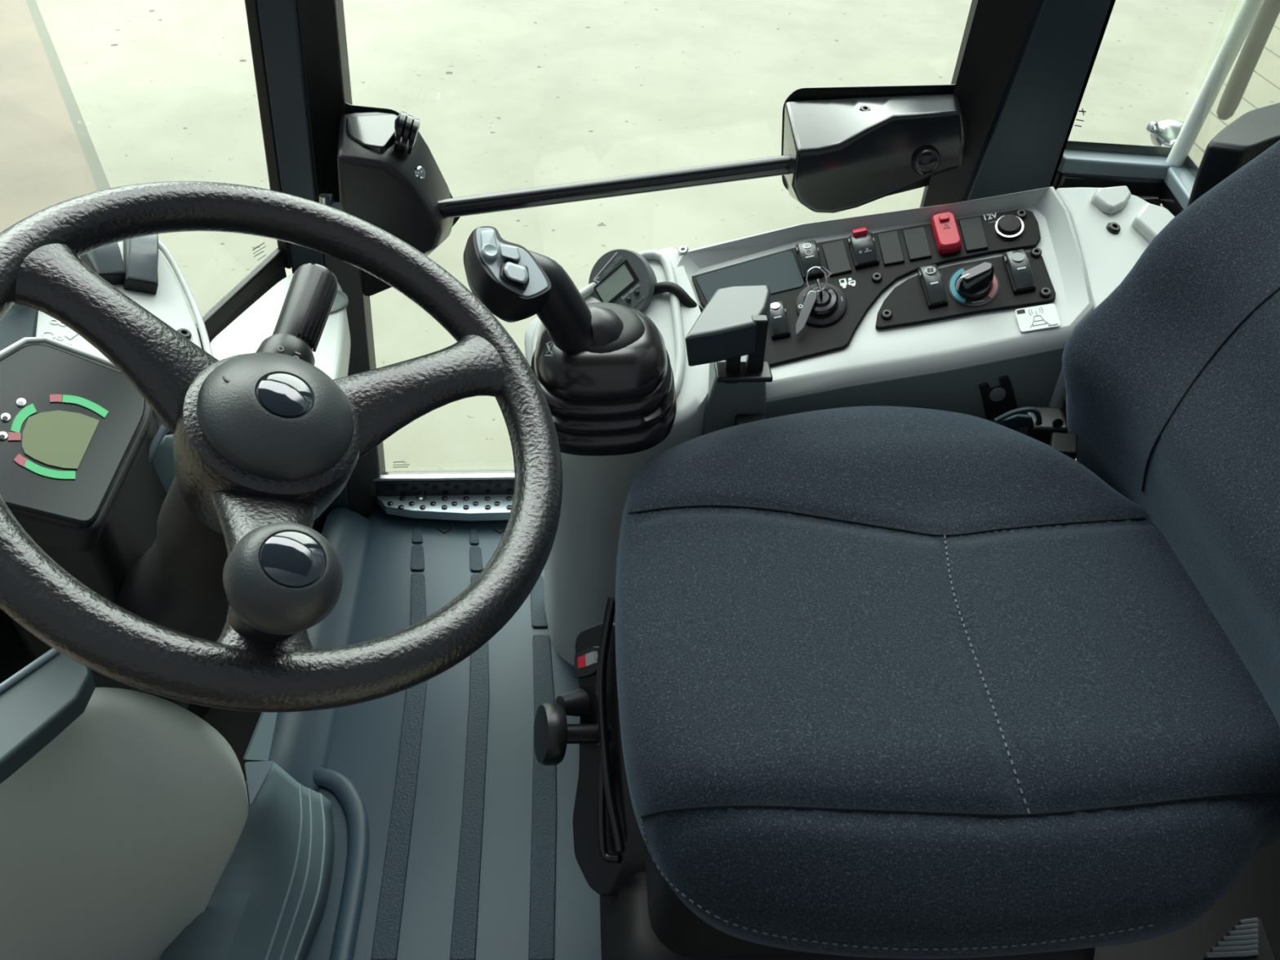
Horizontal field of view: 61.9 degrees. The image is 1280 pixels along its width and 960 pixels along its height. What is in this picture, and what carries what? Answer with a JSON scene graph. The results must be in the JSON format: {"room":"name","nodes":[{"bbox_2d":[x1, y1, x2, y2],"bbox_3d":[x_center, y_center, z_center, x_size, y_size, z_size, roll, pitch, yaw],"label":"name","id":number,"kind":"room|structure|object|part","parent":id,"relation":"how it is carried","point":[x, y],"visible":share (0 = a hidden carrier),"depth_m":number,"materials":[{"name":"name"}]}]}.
{"room":"control cabin","nodes":[
{"label":"control cabin","id":0,"kind":"room"},
{"bbox_2d":[26,0,111,191],"bbox_3d":[-4.298,-3.536,7.370,0.055,0.050,20.000,-19,44,-23],"label":"trim","id":1,"kind":"structure","parent":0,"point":[98,174],"depth_m":5.48,"materials":[{"name":"grey plastic"}]},
{"bbox_2d":[0,266,332,719],"bbox_3d":[-0.571,0.160,1.223,0.030,0.492,0.800,10,41,10],"label":"wall","id":2,"kind":"structure","parent":0,"point":[15,655],"depth_m":1.02,"materials":[{"name":"black plastic"}]},
{"bbox_2d":[0,234,350,709],"bbox_3d":[-0.472,-0.058,1.100,0.280,0.402,0.574,14,42,14],"label":"dashboard","id":3,"kind":"object","parent":2,"relation":"attached to","point":[87,468],"visible":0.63,"depth_m":0.90,"materials":[{"name":"grey plastic"}]},
{"bbox_3d":[-0.565,-0.116,0.925,0.085,0.084,0.154,-14,42,-18],"label":"plate","id":4,"kind":"part","parent":3,"relation":"part of","materials":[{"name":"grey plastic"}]},
{"bbox_3d":[-0.491,-0.035,0.874,0.144,0.090,0.199,-1,40,-3],"label":"cluster frame","id":5,"kind":"part","parent":3,"relation":"part of","materials":[{"name":"grey plastic"}]},
{"bbox_2d":[79,242,126,284],"bbox_3d":[-0.523,-0.220,1.027,0.062,0.050,0.073,-1,40,-3],"label":"rocker switch","id":6,"kind":"object","parent":3,"relation":"attached to","point":[109,261],"depth_m":1.01,"materials":[{"name":"grey plastic"}]},
{"bbox_2d":[35,240,201,432],"bbox_3d":[-0.501,-0.149,1.022,0.184,0.125,0.233,-1,40,-3],"label":"steering wheel spoke","id":7,"kind":"object","parent":3,"relation":"attached to","point":[138,269],"depth_m":1.02,"materials":[{"name":"grey plastic"}]},
{"bbox_2d":[123,234,158,294],"bbox_3d":[-0.493,-0.222,1.050,0.052,0.049,0.093,-1,40,-3],"label":"rocker switch","id":8,"kind":"object","parent":3,"relation":"attached to","point":[140,255],"depth_m":1.03,"materials":[{"name":"grey plastic"}]},
{"bbox_3d":[-0.450,-0.180,1.054,0.022,0.063,0.203,-22,46,-26],"label":"edge trim","id":9,"kind":"part","parent":3,"relation":"part of","materials":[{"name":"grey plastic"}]},
{"bbox_2d":[115,475,315,641],"bbox_3d":[-0.331,0.063,0.824,0.256,0.305,0.116,29,47,29],"label":"column","id":10,"kind":"structure","parent":3,"relation":"attached to","point":[177,584],"depth_m":0.73,"materials":[{"name":"black plastic"}]},
{"bbox_2d":[0,181,562,712],"bbox_3d":[-0.221,-0.039,0.650,0.344,0.197,0.367,-1,40,-3],"label":"steering wheel","id":11,"kind":"object","parent":10,"relation":"attached to","point":[264,442],"visible":1,"depth_m":0.63,"materials":[{"name":"black"}]},
{"bbox_3d":[-0.197,0.067,0.562,0.041,0.041,0.037,-1,40,-3],"label":"knob stem","id":12,"kind":"part","parent":11,"relation":"part of","materials":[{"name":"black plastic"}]},
{"bbox_3d":[-0.179,0.049,0.535,0.056,0.052,0.057,-1,40,-3],"label":"spinner knob","id":13,"kind":"part","parent":11,"relation":"part of","materials":[{"name":"grey plastic"}]},
{"bbox_2d":[255,262,337,365],"bbox_3d":[-0.259,-0.097,0.794,0.044,0.078,0.143,7,40,6],"label":"stalk","id":14,"kind":"object","parent":10,"relation":"attached to","point":[312,292],"visible":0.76,"depth_m":0.80,"materials":[{"name":"black plastic"}]},
{"bbox_2d":[195,247,285,345],"bbox_3d":[-0.609,0.110,0.879,0.012,0.022,1.330,10,41,10],"label":"trim","id":15,"kind":"structure","parent":2,"relation":"on","point":[222,311],"depth_m":1.27,"materials":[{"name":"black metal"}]},
{"bbox_2d":[252,242,266,260],"bbox_3d":[-0.578,-0.376,0.554,0.008,1.140,1.460,10,41,10],"label":"window","id":16,"kind":"structure","parent":2,"relation":"in","point":[263,242],"depth_m":1.30,"materials":[{"name":"clear glass"}]},
{"bbox_2d":[244,0,291,268],"bbox_3d":[-0.400,-0.723,1.000,0.090,1.160,0.036,-1,40,-3],"label":"trim","id":17,"kind":"structure","parent":2,"relation":"attached to","point":[251,11],"depth_m":1.22,"materials":[{"name":"black rubber"}]},
{"bbox_2d":[256,0,350,510],"bbox_3d":[-0.392,-0.543,1.167,0.152,1.650,0.060,-1,40,-3],"label":"trim","id":18,"kind":"structure","parent":2,"relation":"attached to","point":[278,20],"depth_m":1.22,"materials":[{"name":"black metal"}]},
{"bbox_2d":[296,0,385,518],"bbox_3d":[-0.360,-0.550,1.177,0.138,1.650,0.078,-1,40,-3],"label":"cab pillar","id":19,"kind":"structure","parent":2,"relation":"attached to","point":[322,23],"depth_m":1.27,"materials":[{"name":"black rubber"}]},
{"bbox_2d":[203,706,1279,959],"bbox_3d":[0.031,0.432,1.282,1.700,0.060,1.200,-1,40,-3],"label":"floor","id":20,"kind":"structure","parent":0,"point":[1255,893],"depth_m":1.20,"materials":[{"name":"black plastic"}]},
{"bbox_2d":[0,648,334,959],"bbox_3d":[-0.449,0.327,0.961,0.207,0.470,0.409,31,48,30],"label":"cover","id":21,"kind":"object","parent":20,"relation":"on","point":[131,828],"visible":1,"depth_m":0.89,"materials":[{"name":"grey plastic"}]},
{"bbox_3d":[-0.373,0.369,1.058,0.117,0.276,0.272,19,43,19],"label":"kick panel","id":22,"kind":"part","parent":21,"relation":"part of","materials":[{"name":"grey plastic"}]},
{"bbox_2d":[268,506,601,959],"bbox_3d":[-0.224,0.276,1.369,0.460,0.051,0.772,-1,40,-3],"label":"floor mat","id":23,"kind":"object","parent":20,"relation":"on","point":[453,841],"visible":0.66,"depth_m":1.28,"materials":[{"name":"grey rubber"}]},
{"bbox_2d":[377,494,513,520],"bbox_3d":[-0.245,0.039,1.639,0.322,0.020,0.050,-1,40,-3],"label":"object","id":24,"kind":"object","parent":23,"relation":"on","point":[482,507],"visible":0.71,"depth_m":1.63,"materials":[{"name":"silver metal"}]},
{"bbox_2d":[524,186,1174,666],"bbox_3d":[0.232,-0.032,1.299,0.733,0.632,0.224,-1,40,-3],"label":"console","id":25,"kind":"object","parent":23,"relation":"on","point":[971,307],"visible":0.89,"depth_m":1.15,"materials":[{"name":"grey plastic"}]},
{"bbox_2d":[462,226,676,456],"bbox_3d":[-0.061,-0.156,1.035,0.202,0.218,0.160,-1,40,-3],"label":"joystick","id":26,"kind":"object","parent":25,"relation":"on","point":[603,371],"visible":0.99,"depth_m":1.01,"materials":[{"name":"black plastic"}]},
{"bbox_3d":[-0.116,-0.193,0.941,0.043,0.043,0.069,-30,49,-32],"label":"button plate","id":27,"kind":"part","parent":26,"relation":"part of","materials":[{"name":"grey plastic"}]},
{"bbox_2d":[588,248,702,312],"bbox_3d":[0.009,-0.202,1.206,0.144,0.102,0.061,24,45,24],"label":"display","id":28,"kind":"object","parent":25,"relation":"attached to","point":[624,277],"visible":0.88,"depth_m":1.19,"materials":[{"name":"grey plastic"}]},
{"bbox_2d":[684,284,773,383],"bbox_3d":[0.086,-0.139,1.050,0.097,0.074,0.108,-1,40,-3],"label":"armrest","id":29,"kind":"object","parent":25,"relation":"attached to","point":[734,323],"visible":1,"depth_m":1.02,"materials":[{"name":"grey plastic"}]},
{"bbox_3d":[0.091,-0.124,1.038,0.014,0.068,0.012,-1,40,-3],"label":"post","id":30,"kind":"part","parent":29,"relation":"part of","materials":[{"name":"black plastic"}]},
{"bbox_3d":[0.113,-0.129,1.036,0.016,0.068,0.012,-1,40,-3],"label":"post","id":31,"kind":"part","parent":29,"relation":"part of","materials":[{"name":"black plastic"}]},
{"bbox_3d":[0.109,-0.063,1.190,0.084,0.177,0.050,-1,40,-3],"label":"panel","id":32,"kind":"part","parent":25,"relation":"part of","materials":[{"name":"grey plastic"}]},
{"bbox_2d":[768,301,790,338],"bbox_3d":[0.150,-0.175,1.161,0.024,0.028,0.040,-1,40,-3],"label":"rocker switch","id":33,"kind":"object","parent":25,"relation":"attached to","point":[780,314],"depth_m":1.15,"materials":[{"name":"grey plastic"}]},
{"bbox_2d":[795,240,823,279],"bbox_3d":[0.189,-0.246,1.187,0.028,0.030,0.043,-1,40,-3],"label":"rocker switch","id":34,"kind":"object","parent":25,"relation":"attached to","point":[808,252],"depth_m":1.18,"materials":[{"name":"grey plastic"}]},
{"bbox_2d":[795,264,831,334],"bbox_3d":[0.181,-0.194,1.147,0.026,0.055,0.061,20,43,20],"label":"key","id":35,"kind":"object","parent":25,"relation":"on","point":[811,296],"visible":1,"depth_m":1.15,"materials":[{"name":"silver metal"}]},
{"bbox_2d":[795,282,847,326],"bbox_3d":[0.198,-0.192,1.162,0.055,0.028,0.050,21,44,22],"label":"switch","id":36,"kind":"object","parent":25,"relation":"attached to","point":[831,310],"depth_m":1.15,"materials":[{"name":"black plastic"}]},
{"bbox_3d":[0.218,-0.246,1.185,0.024,0.025,0.043,-5,41,-8],"label":"blanking plate","id":37,"kind":"part","parent":25,"relation":"part of","materials":[{"name":"grey plastic"}]},
{"bbox_2d":[847,227,879,268],"bbox_3d":[0.247,-0.257,1.178,0.031,0.034,0.039,-1,40,-3],"label":"rocker switch","id":38,"kind":"object","parent":25,"relation":"attached to","point":[863,243],"depth_m":1.17,"materials":[{"name":"grey plastic"}]},
{"bbox_3d":[0.248,-0.214,1.164,0.372,0.130,0.134,-1,40,-3],"label":"switch panel","id":39,"kind":"part","parent":25,"relation":"part of","materials":[{"name":"black plastic"}]},
{"bbox_3d":[0.277,-0.256,1.177,0.024,0.024,0.040,-1,40,-3],"label":"blanking plate","id":40,"kind":"part","parent":25,"relation":"part of","materials":[{"name":"grey plastic"}]},
{"bbox_3d":[0.286,0.007,1.228,0.309,0.387,0.010,0,40,-2],"label":"panel","id":41,"kind":"part","parent":25,"relation":"part of","materials":[{"name":"grey plastic"}]},
{"bbox_3d":[0.305,-0.260,1.173,0.025,0.024,0.039,-1,40,-3],"label":"blanking plate","id":42,"kind":"part","parent":25,"relation":"part of","materials":[{"name":"grey plastic"}]},
{"bbox_2d":[917,263,948,307],"bbox_3d":[0.314,-0.209,1.145,0.026,0.031,0.046,-1,40,-3],"label":"rocker switch","id":43,"kind":"object","parent":25,"relation":"attached to","point":[932,278],"depth_m":1.14,"materials":[{"name":"grey plastic"}]},
{"bbox_2d":[930,212,961,253],"bbox_3d":[0.335,-0.271,1.168,0.026,0.032,0.049,-3,40,-6],"label":"switch","id":44,"kind":"object","parent":25,"relation":"attached to","point":[945,227],"depth_m":1.16,"materials":[{"name":"red plastic"}]},
{"bbox_3d":[0.344,-0.201,1.142,0.184,0.070,0.067,-1,40,-3],"label":"climate panel","id":45,"kind":"part","parent":25,"relation":"part of","materials":[{"name":"black plastic"}]},
{"bbox_3d":[0.364,-0.269,1.165,0.024,0.024,0.041,-1,40,-3],"label":"blanking plate","id":46,"kind":"part","parent":25,"relation":"part of","materials":[{"name":"grey plastic"}]},
{"bbox_2d":[983,212,1023,239],"bbox_3d":[0.398,-0.279,1.162,0.038,0.020,0.037,-1,40,-3],"label":"power socket","id":47,"kind":"object","parent":25,"relation":"attached to","point":[997,225],"depth_m":1.16,"materials":[{"name":"grey plastic"}]},
{"bbox_2d":[1002,248,1035,293],"bbox_3d":[0.403,-0.223,1.133,0.027,0.031,0.047,-1,40,-3],"label":"rocker switch","id":48,"kind":"object","parent":25,"relation":"attached to","point":[1019,265],"depth_m":1.13,"materials":[{"name":"grey plastic"}]},
{"bbox_2d":[1186,102,1279,206],"bbox_3d":[0.637,-0.232,1.116,0.114,0.284,0.225,32,48,31],"label":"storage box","id":49,"kind":"object","parent":25,"relation":"on","point":[1257,130],"visible":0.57,"depth_m":1.00,"materials":[{"name":"grey plastic"}]},
{"bbox_2d":[533,140,1279,959],"bbox_3d":[0.444,0.026,0.851,1.075,1.129,0.559,-1,40,-3],"label":"seat","id":50,"kind":"object","parent":20,"relation":"on","point":[865,682],"visible":1,"depth_m":0.86,"materials":[{"name":"grey fabric"}]},
{"bbox_3d":[-0.084,0.237,0.994,0.031,0.058,0.057,-7,41,-10],"label":"weight knob","id":51,"kind":"part","parent":50,"relation":"part of","materials":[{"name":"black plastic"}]},
{"bbox_2d":[614,405,1279,959],"bbox_3d":[0.271,0.142,0.943,0.587,0.166,0.528,-1,40,-3],"label":"cushion","id":52,"kind":"object","parent":50,"relation":"on","point":[904,682],"depth_m":0.83,"materials":[{"name":"grey fabric"}]},
{"bbox_3d":[0.706,-0.124,0.731,0.561,0.729,0.540,-1,40,-3],"label":"backrest","id":53,"kind":"part","parent":50,"relation":"part of","materials":[{"name":"grey fabric"}]},
{"bbox_2d":[1202,917,1275,959],"bbox_3d":[0.497,0.410,0.897,0.088,0.024,0.077,-1,40,-3],"label":"vent","id":54,"kind":"object","parent":50,"relation":"attached to","point":[1247,939],"depth_m":0.90,"materials":[{"name":"grey plastic"}]},
{"bbox_2d":[1060,198,1160,433],"bbox_3d":[0.537,-0.149,1.569,0.260,0.580,0.030,-1,40,-3],"label":"wall","id":55,"kind":"structure","parent":0,"point":[1155,202],"depth_m":1.38,"materials":[{"name":"black plastic"}]},
{"bbox_2d":[373,472,514,481],"bbox_3d":[0.024,-0.009,1.646,0.860,0.005,0.012,-1,40,-3],"label":"trim","id":56,"kind":"structure","parent":55,"relation":"attached to","point":[508,475],"depth_m":1.62,"materials":[{"name":"silver metal"}]},
{"bbox_2d":[375,470,514,510],"bbox_3d":[0.022,0.025,1.685,0.860,0.097,0.026,-1,40,-3],"label":"trim","id":57,"kind":"structure","parent":55,"relation":"attached to","point":[506,486],"depth_m":1.64,"materials":[{"name":"black plastic"}]},
{"bbox_2d":[319,84,968,467],"bbox_3d":[0.031,-0.557,1.109,0.824,1.531,0.142,-1,40,-3],"label":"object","id":58,"kind":"structure","parent":55,"relation":"in","point":[397,461],"depth_m":1.23,"materials":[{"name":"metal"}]},
{"bbox_3d":[-0.357,-0.324,1.274,0.043,0.026,0.029,-1,40,-3],"label":"hinge plate","id":59,"kind":"part","parent":58,"relation":"part of","materials":[{"name":"grey metal"}]},
{"bbox_3d":[0.014,-0.345,1.278,0.792,0.236,0.129,-1,40,-3],"label":"grab rail","id":60,"kind":"part","parent":58,"relation":"part of","materials":[{"name":"black metal"}]},
{"bbox_3d":[0.326,-0.364,1.217,0.033,0.034,0.027,-1,40,-3],"label":"knob","id":61,"kind":"part","parent":58,"relation":"part of","materials":[{"name":"black plastic"}]},
{"bbox_2d":[920,0,1039,207],"bbox_3d":[0.450,-0.560,1.225,0.233,1.653,0.068,-1,40,-3],"label":"trim","id":62,"kind":"structure","parent":55,"relation":"attached to","point":[995,32],"depth_m":1.26,"materials":[{"name":"black rubber"}]},
{"bbox_2d":[961,0,1115,201],"bbox_3d":[0.450,-0.555,1.214,0.237,1.652,0.070,-1,40,-3],"label":"cab pillar","id":63,"kind":"structure","parent":55,"relation":"attached to","point":[1024,147],"depth_m":1.26,"materials":[{"name":"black metal"}]},
{"bbox_2d":[1052,169,1165,199],"bbox_3d":[0.611,-0.378,1.356,0.176,0.038,0.030,-1,40,-3],"label":"trim","id":64,"kind":"structure","parent":55,"relation":"on","point":[1142,188],"depth_m":1.34,"materials":[{"name":"black plastic"}]},
{"bbox_2d":[1057,149,1173,179],"bbox_3d":[0.601,-0.397,1.345,0.156,0.030,0.034,-1,40,-3],"label":"trim","id":65,"kind":"structure","parent":55,"relation":"attached to","point":[1074,162],"depth_m":1.33,"materials":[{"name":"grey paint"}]},
{"bbox_2d":[1065,140,1172,156],"bbox_3d":[0.594,-0.415,1.348,0.181,0.033,0.002,-1,40,-3],"label":"trim","id":66,"kind":"structure","parent":55,"relation":"attached to","point":[1160,151],"depth_m":1.34,"materials":[{"name":"black rubber"}]},
{"bbox_2d":[1074,107,1198,177],"bbox_3d":[0.627,-0.579,0.770,0.184,1.030,0.671,-1,40,-3],"label":"window","id":67,"kind":"structure","parent":55,"relation":"in","point":[1082,111],"depth_m":1.32,"materials":[{"name":"clear glass"}]},
{"bbox_2d":[1159,183,1183,217],"bbox_3d":[0.670,-0.325,1.304,0.030,0.028,0.165,4,40,3],"label":"trim","id":68,"kind":"structure","parent":55,"relation":"on","point":[1166,198],"depth_m":1.32,"materials":[{"name":"black plastic"}]},
{"bbox_2d":[1164,164,1195,209],"bbox_3d":[0.671,-0.341,1.290,0.034,0.020,0.165,4,40,3],"label":"trim","id":69,"kind":"structure","parent":55,"relation":"attached to","point":[1180,180],"depth_m":1.31,"materials":[{"name":"grey paint"}]},
{"bbox_2d":[1165,0,1264,166],"bbox_3d":[0.749,-0.789,1.019,0.148,1.025,0.021,-1,40,-3],"label":"trim","id":70,"kind":"structure","parent":55,"relation":"attached to","point":[1249,10],"depth_m":1.27,"materials":[{"name":"white metal"}]},
{"bbox_3d":[0.673,-0.580,0.773,0.084,1.030,0.671,-1,40,-3],"label":"window","id":71,"kind":"structure","parent":55,"relation":"in","visible":0},
{"bbox_2d":[1146,119,1184,146],"bbox_3d":[0.683,-0.438,1.373,0.053,0.046,0.052,-21,45,-25],"label":"window hinge","id":72,"kind":"object","parent":71,"relation":"attached to","point":[1164,133],"visible":0.6,"depth_m":1.36,"materials":[{"name":"silver metal"}]},
{"label":"outside","id":73,"kind":"structure","parent":0,"visible":0},
{"bbox_2d":[1160,12,1279,207],"bbox_3d":[7.805,-1.296,5.245,11.768,0.100,16.837,-1,40,-3],"label":"ground","id":74,"kind":"structure","parent":73,"point":[1263,88],"depth_m":6.05,"materials":[{"name":"beige concrete"}]},
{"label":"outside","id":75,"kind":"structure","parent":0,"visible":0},
{"bbox_2d":[35,0,1249,471],"bbox_3d":[-2.522,-2.260,5.963,17.164,0.100,18.275,9,40,8],"label":"ground","id":76,"kind":"structure","parent":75,"point":[504,95],"depth_m":5.77,"materials":[{"name":"concrete"}]},
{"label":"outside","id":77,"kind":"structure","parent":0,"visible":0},
{"bbox_2d":[0,0,97,232],"bbox_3d":[-10.311,-3.423,7.024,10.794,0.100,25.243,-19,44,-23],"label":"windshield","id":78,"kind":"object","parent":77,"point":[43,164],"depth_m":5.19,"materials":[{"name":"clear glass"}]},
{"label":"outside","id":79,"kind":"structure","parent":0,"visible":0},
{"bbox_2d":[1216,0,1279,119],"bbox_3d":[0.841,-0.871,1.159,0.074,0.973,0.025,-1,40,-3],"label":"bar","id":80,"kind":"object","parent":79,"point":[1260,32],"visible":1,"depth_m":1.41,"materials":[{"name":"grey metal"}]}
]}

